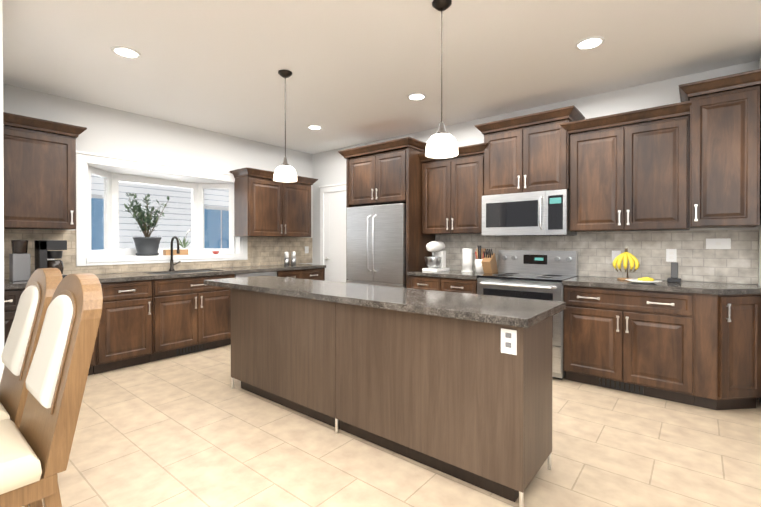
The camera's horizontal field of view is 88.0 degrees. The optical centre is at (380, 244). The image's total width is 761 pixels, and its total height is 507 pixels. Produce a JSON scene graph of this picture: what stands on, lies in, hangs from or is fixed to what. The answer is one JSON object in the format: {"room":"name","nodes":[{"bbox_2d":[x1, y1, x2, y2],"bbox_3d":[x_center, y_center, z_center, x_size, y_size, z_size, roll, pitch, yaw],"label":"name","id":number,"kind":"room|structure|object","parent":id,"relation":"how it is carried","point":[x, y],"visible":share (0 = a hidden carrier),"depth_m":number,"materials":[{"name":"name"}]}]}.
{"room":"kitchen","nodes":[
{"label":"kitchen","id":0,"kind":"room"},
{"bbox_2d":[0,0,3,381],"bbox_3d":[-2.945,-0.124,2.812,1.940,2.740,0.120,0,0,39],"label":"wall","id":1,"kind":"structure","parent":0,"point":[1,210],"depth_m":2.24,"materials":[{"name":"white paint"}]},
{"bbox_2d":[3,83,312,273],"bbox_3d":[-4.097,-0.125,3.048,0.150,2.740,9.540,0,0,39],"label":"wall","id":2,"kind":"structure","parent":0,"point":[116,132],"depth_m":4.64,"materials":[{"name":"white paint"}]},
{"bbox_2d":[3,112,86,229],"bbox_3d":[-3.262,-0.639,3.624,0.420,0.982,0.830,0,0,39],"label":"upper cabinet","id":3,"kind":"object","parent":2,"relation":"attached to","point":[39,171],"visible":1,"depth_m":3.59,"materials":[{"name":"brown wood"}]},
{"bbox_2d":[4,229,311,278],"bbox_3d":[-2.399,0.081,5.024,0.010,0.464,4.006,0,0,39],"label":"backsplash","id":4,"kind":"structure","parent":2,"relation":"attached to","point":[261,250],"depth_m":4.68,"materials":[{"name":"beige tile"}]},
{"bbox_2d":[76,151,247,265],"bbox_3d":[-2.524,-0.377,4.848,0.033,1.195,2.010,0,0,39],"label":"window","id":5,"kind":"structure","parent":2,"relation":"in","point":[83,158],"depth_m":4.35,"materials":[{"name":"white"}]},
{"bbox_2d":[86,163,242,262],"bbox_3d":[-2.741,-0.365,5.023,0.580,1.100,1.820,0,0,39],"label":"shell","id":6,"kind":"object","parent":2,"relation":"attached to","point":[142,173],"visible":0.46,"depth_m":4.79,"materials":[{"name":"white paint"}]},
{"bbox_2d":[124,192,169,255],"bbox_3d":[-2.896,-0.265,4.887,0.339,0.799,0.518,0,0,39],"label":"potted plant","id":7,"kind":"object","parent":6,"relation":"on","point":[147,245],"visible":0.98,"depth_m":4.82,"materials":[{"name":"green plant"}]},
{"bbox_2d":[88,165,234,256],"bbox_3d":[-2.788,-0.365,5.061,0.419,0.998,1.817,0,0,39],"label":"window frames","id":8,"kind":"structure","parent":6,"relation":"attached to","point":[111,231],"depth_m":5.09,"materials":[{"name":"white"}]},
{"bbox_2d":[163,249,187,254],"bbox_3d":[-2.631,0.099,5.066,0.080,0.070,0.280,0,0,39],"label":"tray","id":9,"kind":"object","parent":6,"relation":"on","point":[182,252],"depth_m":5.03,"materials":[{"name":"brown wood"}]},
{"bbox_2d":[178,228,191,248],"bbox_3d":[-2.611,-0.043,5.217,0.178,0.352,0.230,0,0,39],"label":"orchid","id":10,"kind":"object","parent":6,"relation":"on","point":[184,244],"visible":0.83,"depth_m":5.24,"materials":[{"name":"plant"}]},
{"bbox_2d":[230,167,317,236],"bbox_3d":[-1.522,-0.565,5.780,0.420,0.902,1.250,0,0,39],"label":"upper cabinet","id":11,"kind":"object","parent":2,"relation":"attached to","point":[268,207],"visible":1,"depth_m":5.52,"materials":[{"name":"brown wood"}]},
{"bbox_2d":[3,0,760,153],"bbox_3d":[-0.151,-1.529,-0.142,10.290,0.100,9.540,0,0,39],"label":"ceiling","id":12,"kind":"structure","parent":0,"point":[361,70],"depth_m":3.13,"materials":[{"name":"white paint"}]},
{"bbox_2d":[111,46,140,58],"bbox_3d":[-1.973,-1.489,3.059,0.196,0.008,0.196,0,0,39],"label":"recessed light","id":13,"kind":"object","parent":12,"relation":"in","point":[126,52],"visible":1,"depth_m":3.06,"materials":[{"name":"white"}]},
{"bbox_2d":[273,70,296,181],"bbox_3d":[-0.828,-1.026,3.425,0.204,0.938,0.204,0,0,39],"label":"pendant light","id":14,"kind":"object","parent":12,"relation":"hanging from","point":[285,171],"visible":1,"depth_m":3.38,"materials":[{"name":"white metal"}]},
{"bbox_2d":[307,125,322,129],"bbox_3d":[-0.841,-1.499,5.051,0.196,0.008,0.196,0,0,39],"label":"recessed light","id":15,"kind":"object","parent":12,"relation":"in","point":[314,127],"visible":0.94,"depth_m":5.05,"materials":[{"name":"white"}]},
{"bbox_2d":[407,93,425,100],"bbox_3d":[0.365,-1.494,3.989,0.196,0.008,0.196,0,0,39],"label":"recessed light","id":16,"kind":"object","parent":12,"relation":"in","point":[416,96],"visible":0.96,"depth_m":3.98,"materials":[{"name":"white"}]},
{"bbox_2d":[425,0,458,158],"bbox_3d":[0.378,-1.021,2.427,0.204,0.938,0.204,0,0,39],"label":"pendant light","id":17,"kind":"object","parent":12,"relation":"hanging from","point":[441,143],"visible":1,"depth_m":2.39,"materials":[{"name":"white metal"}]},
{"bbox_2d":[575,36,604,49],"bbox_3d":[1.551,-1.489,2.919,0.196,0.008,0.196,0,0,39],"label":"recessed light","id":18,"kind":"object","parent":12,"relation":"in","point":[589,43],"visible":1,"depth_m":2.92,"materials":[{"name":"white"}]},
{"bbox_2d":[23,345,760,506],"bbox_3d":[-0.151,1.311,-0.128,10.290,0.100,9.540,0,0,39],"label":"floor","id":19,"kind":"structure","parent":0,"point":[194,429],"depth_m":2.33,"materials":[{"name":"tile"}]},
{"bbox_2d":[4,288,24,365],"bbox_3d":[-3.324,0.804,3.387,0.629,0.878,0.286,0,0,39],"label":"base cabinet","id":20,"kind":"object","parent":19,"relation":"on","point":[11,295],"depth_m":3.24,"materials":[{"name":"brown wood"}]},
{"bbox_2d":[0,268,62,506],"bbox_3d":[-1.883,0.686,1.800,0.490,1.130,0.638,0,0,39],"label":"dining chair","id":21,"kind":"object","parent":19,"relation":"on","point":[21,344],"visible":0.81,"depth_m":1.86,"materials":[{"name":"brown wood"}]},
{"bbox_2d":[0,273,102,506],"bbox_3d":[-1.439,0.688,1.442,0.490,1.130,0.638,0,0,39],"label":"dining chair","id":22,"kind":"object","parent":19,"relation":"on","point":[35,448],"visible":1,"depth_m":1.47,"materials":[{"name":"brown wood"}]},
{"bbox_2d":[88,323,99,375],"bbox_3d":[-3.073,0.802,3.698,0.629,0.878,0.515,0,0,39],"label":"base cabinet","id":23,"kind":"object","parent":19,"relation":"on","point":[94,368],"depth_m":3.72,"materials":[{"name":"brown wood"}]},
{"bbox_2d":[100,280,155,372],"bbox_3d":[-2.757,0.800,4.090,0.629,0.878,0.492,0,0,39],"label":"base cabinet","id":24,"kind":"object","parent":19,"relation":"on","point":[146,317],"depth_m":3.91,"materials":[{"name":"brown wood"}]},
{"bbox_2d":[4,272,159,287],"bbox_3d":[-2.977,0.341,3.799,0.649,0.040,1.368,0,0,39],"label":"countertop","id":25,"kind":"structure","parent":24,"relation":"on","point":[114,278],"depth_m":3.89,"materials":[{"name":"stone"}]},
{"bbox_2d":[9,240,30,280],"bbox_3d":[-3.242,0.139,3.541,0.160,0.365,0.120,0,0,39],"label":"coffee grinder","id":26,"kind":"object","parent":25,"relation":"on","point":[19,263],"visible":0.98,"depth_m":3.50,"materials":[{"name":"grey metal"}]},
{"bbox_2d":[34,240,66,277],"bbox_3d":[-3.079,0.141,3.680,0.200,0.360,0.200,0,0,39],"label":"coffee maker","id":27,"kind":"object","parent":25,"relation":"on","point":[42,253],"visible":0.71,"depth_m":3.63,"materials":[{"name":"black plastic"}]},
{"bbox_2d":[150,270,210,274],"bbox_3d":[-2.295,0.434,4.629,0.426,0.205,0.776,0,0,39],"label":"sink basin","id":28,"kind":"object","parent":25,"relation":"in","point":[181,272],"visible":0.02,"depth_m":4.80,"materials":[{"name":"silver metal"}]},
{"bbox_2d":[156,284,230,360],"bbox_3d":[-2.307,0.892,4.648,0.629,0.690,0.930,0,0,39],"label":"base cabinet","id":29,"kind":"object","parent":19,"relation":"on","point":[197,318],"depth_m":4.41,"materials":[{"name":"brown wood"}]},
{"bbox_2d":[169,236,180,270],"bbox_3d":[-2.438,0.107,4.739,0.217,0.417,0.134,0,0,39],"label":"faucet","id":30,"kind":"object","parent":29,"relation":"on","point":[171,260],"visible":1,"depth_m":4.74,"materials":[{"name":"brown metal"}]},
{"bbox_2d":[235,271,276,277],"bbox_3d":[-1.803,0.746,5.233,0.640,0.776,0.611,0,0,39],"label":"dishwasher","id":31,"kind":"object","parent":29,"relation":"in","point":[272,273],"visible":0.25,"depth_m":5.06,"materials":[{"name":"grey metal"}]},
{"bbox_2d":[248,268,324,280],"bbox_3d":[-1.358,0.792,5.825,0.629,0.878,0.865,0,0,39],"label":"base cabinet","id":32,"kind":"object","parent":19,"relation":"on","point":[301,273],"depth_m":5.68,"materials":[{"name":"brown wood"}]},
{"bbox_2d":[204,264,325,275],"bbox_3d":[-1.565,0.332,5.549,0.649,0.040,1.570,0,0,39],"label":"countertop","id":33,"kind":"structure","parent":32,"relation":"on","point":[265,268],"depth_m":5.26,"materials":[{"name":"stone"}]},
{"bbox_2d":[284,252,288,264],"bbox_3d":[-1.414,0.207,5.935,0.071,0.205,0.071,0,0,27],"label":"canister","id":34,"kind":"object","parent":33,"relation":"on","point":[286,255],"depth_m":5.91,"materials":[{"name":"silver metal"}]},
{"bbox_2d":[291,251,295,264],"bbox_3d":[-1.332,0.206,6.036,0.071,0.205,0.071,0,0,27],"label":"canister","id":35,"kind":"object","parent":33,"relation":"on","point":[293,258],"depth_m":6.01,"materials":[{"name":"silver metal"}]},
{"bbox_2d":[347,203,405,287],"bbox_3d":[0.081,0.363,5.124,0.914,1.702,0.701,0,0,39],"label":"fridge","id":36,"kind":"object","parent":19,"relation":"on","point":[376,244],"visible":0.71,"depth_m":4.85,"materials":[{"name":"grey metal"}]},
{"bbox_2d":[338,137,435,287],"bbox_3d":[0.100,-0.002,5.146,1.150,2.472,0.700,0,0,39],"label":"surround","id":37,"kind":"object","parent":19,"relation":"on","point":[386,173],"visible":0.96,"depth_m":4.82,"materials":[{"name":"brown wood"}]},
{"bbox_2d":[231,288,552,506],"bbox_3d":[-0.172,0.807,2.791,2.510,0.878,0.478,0,0,39],"label":"kitchen island","id":38,"kind":"object","parent":19,"relation":"on","point":[456,385],"depth_m":2.21,"materials":[{"name":"brown wood"}]},
{"bbox_2d":[204,276,565,327],"bbox_3d":[-0.271,0.345,2.912,2.900,0.040,0.650,0,0,39],"label":"island countertop","id":39,"kind":"structure","parent":38,"relation":"on","point":[512,312],"depth_m":2.36,"materials":[{"name":"stone"}]},
{"bbox_2d":[407,270,488,293],"bbox_3d":[0.848,0.777,4.574,0.873,0.920,0.657,0,0,39],"label":"base cabinet","id":40,"kind":"object","parent":19,"relation":"on","point":[458,281],"visible":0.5,"depth_m":4.33,"materials":[{"name":"brown wood"}]},
{"bbox_2d":[422,241,449,271],"bbox_3d":[0.660,0.139,4.718,0.200,0.353,0.324,0,0,39],"label":"stand mixer","id":41,"kind":"object","parent":40,"relation":"on","point":[436,262],"visible":1,"depth_m":4.63,"materials":[{"name":"white plastic"}]},
{"bbox_2d":[461,248,473,271],"bbox_3d":[1.011,0.181,4.580,0.138,0.270,0.140,0,0,39],"label":"paper towel","id":42,"kind":"object","parent":40,"relation":"on","point":[467,259],"visible":1,"depth_m":4.53,"materials":[{"name":"white paper"}]},
{"bbox_2d":[475,246,484,272],"bbox_3d":[1.139,0.164,4.502,0.121,0.306,0.121,0,0,39],"label":"utensil crock","id":43,"kind":"object","parent":40,"relation":"on","point":[478,265],"visible":0.77,"depth_m":4.46,"materials":[{"name":"white ceramic"}]},
{"bbox_2d":[481,249,497,272],"bbox_3d":[1.224,0.181,4.414,0.100,0.271,0.228,0,0,39],"label":"knife block","id":44,"kind":"object","parent":40,"relation":"on","point":[489,263],"visible":1,"depth_m":4.37,"materials":[{"name":"brown wood"}]},
{"bbox_2d":[477,250,577,379],"bbox_3d":[1.482,0.652,4.001,0.809,1.175,0.712,0,0,39],"label":"range","id":45,"kind":"object","parent":19,"relation":"on","point":[536,274],"visible":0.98,"depth_m":3.92,"materials":[{"name":"silver metal"}]},
{"bbox_2d":[562,276,760,409],"bbox_3d":[2.347,0.783,3.365,1.328,0.920,0.657,0,0,39],"label":"base cabinet","id":46,"kind":"object","parent":19,"relation":"on","point":[695,343],"visible":1,"depth_m":3.08,"materials":[{"name":"brown wood"}]},
{"bbox_2d":[613,245,638,279],"bbox_3d":[2.244,0.163,3.592,0.208,0.316,0.179,0,0,39],"label":"bananas","id":47,"kind":"object","parent":46,"relation":"on","point":[625,256],"visible":0.98,"depth_m":3.55,"materials":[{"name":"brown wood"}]},
{"bbox_2d":[626,277,661,283],"bbox_3d":[2.219,0.297,3.323,0.260,0.050,0.260,0,0,39],"label":"fruit plate","id":48,"kind":"object","parent":46,"relation":"on","point":[645,280],"visible":1,"depth_m":3.28,"materials":[{"name":"white ceramic"}]},
{"bbox_2d":[667,262,680,282],"bbox_3d":[2.513,0.238,3.368,0.090,0.168,0.119,0,0,39],"label":"cordless phone","id":49,"kind":"object","parent":46,"relation":"on","point":[674,278],"visible":1,"depth_m":3.37,"materials":[{"name":"black plastic"}]},
{"bbox_2d":[312,57,760,403],"bbox_3d":[0.933,-0.134,4.753,5.540,2.740,0.570,0,0,39],"label":"wall","id":50,"kind":"structure","parent":0,"point":[328,167],"depth_m":3.98,"materials":[{"name":"white paint"}]},
{"bbox_2d":[319,183,345,264],"bbox_3d":[-0.600,0.142,6.123,0.986,2.175,0.060,0,0,39],"label":"door frame","id":51,"kind":"structure","parent":50,"relation":"attached to","point":[332,188],"depth_m":6.37,"materials":[{"name":"white wood"}]},
{"bbox_2d":[324,191,345,282],"bbox_3d":[-0.610,0.193,6.111,0.802,2.048,0.092,0,0,39],"label":"door leaf","id":52,"kind":"structure","parent":50,"relation":"in","point":[335,234],"depth_m":6.21,"materials":[{"name":"white"}]},
{"bbox_2d":[418,69,760,233],"bbox_3d":[1.756,-0.708,3.942,3.065,1.167,0.490,0,0,39],"label":"upper cabinet","id":53,"kind":"object","parent":50,"relation":"attached to","point":[698,166],"visible":1,"depth_m":3.46,"materials":[{"name":"brown wood"}]},
{"bbox_2d":[482,189,576,235],"bbox_3d":[1.540,-0.309,4.131,0.851,0.434,0.470,0,0,39],"label":"microwave","id":54,"kind":"object","parent":53,"relation":"attached to","point":[542,213],"visible":1,"depth_m":3.94,"materials":[{"name":"silver metal"}]},
{"bbox_2d":[436,230,758,283],"bbox_3d":[1.892,0.095,4.144,3.018,0.443,0.010,0,0,39],"label":"backsplash","id":55,"kind":"structure","parent":50,"relation":"attached to","point":[697,260],"depth_m":3.67,"materials":[{"name":"beige tile"}]},
{"bbox_2d":[612,251,620,261],"bbox_3d":[2.283,0.116,3.815,0.075,0.115,0.008,0,0,39],"label":"electrical outlet plate","id":56,"kind":"object","parent":55,"relation":"attached to","point":[614,253],"depth_m":3.82,"materials":[{"name":"white plastic"}]},
{"bbox_2d":[666,249,676,261],"bbox_3d":[2.618,0.097,3.545,0.075,0.115,0.008,0,0,39],"label":"electrical outlet plate","id":57,"kind":"object","parent":55,"relation":"attached to","point":[671,254],"depth_m":3.54,"materials":[{"name":"white plastic"}]},
{"bbox_2d":[706,238,730,248],"bbox_3d":[2.867,-0.007,3.344,0.160,0.090,0.008,0,0,39],"label":"electrical outlet plate","id":58,"kind":"object","parent":55,"relation":"attached to","point":[715,243],"depth_m":3.34,"materials":[{"name":"white plastic"}]},
{"label":"outside","id":59,"kind":"structure","parent":0,"visible":0},
{"bbox_2d":[91,175,228,249],"bbox_3d":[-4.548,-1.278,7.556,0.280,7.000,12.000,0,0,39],"label":"window","id":60,"kind":"structure","parent":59,"point":[218,197],"depth_m":7.81,"materials":[{"name":"clear glass"}]}
]}

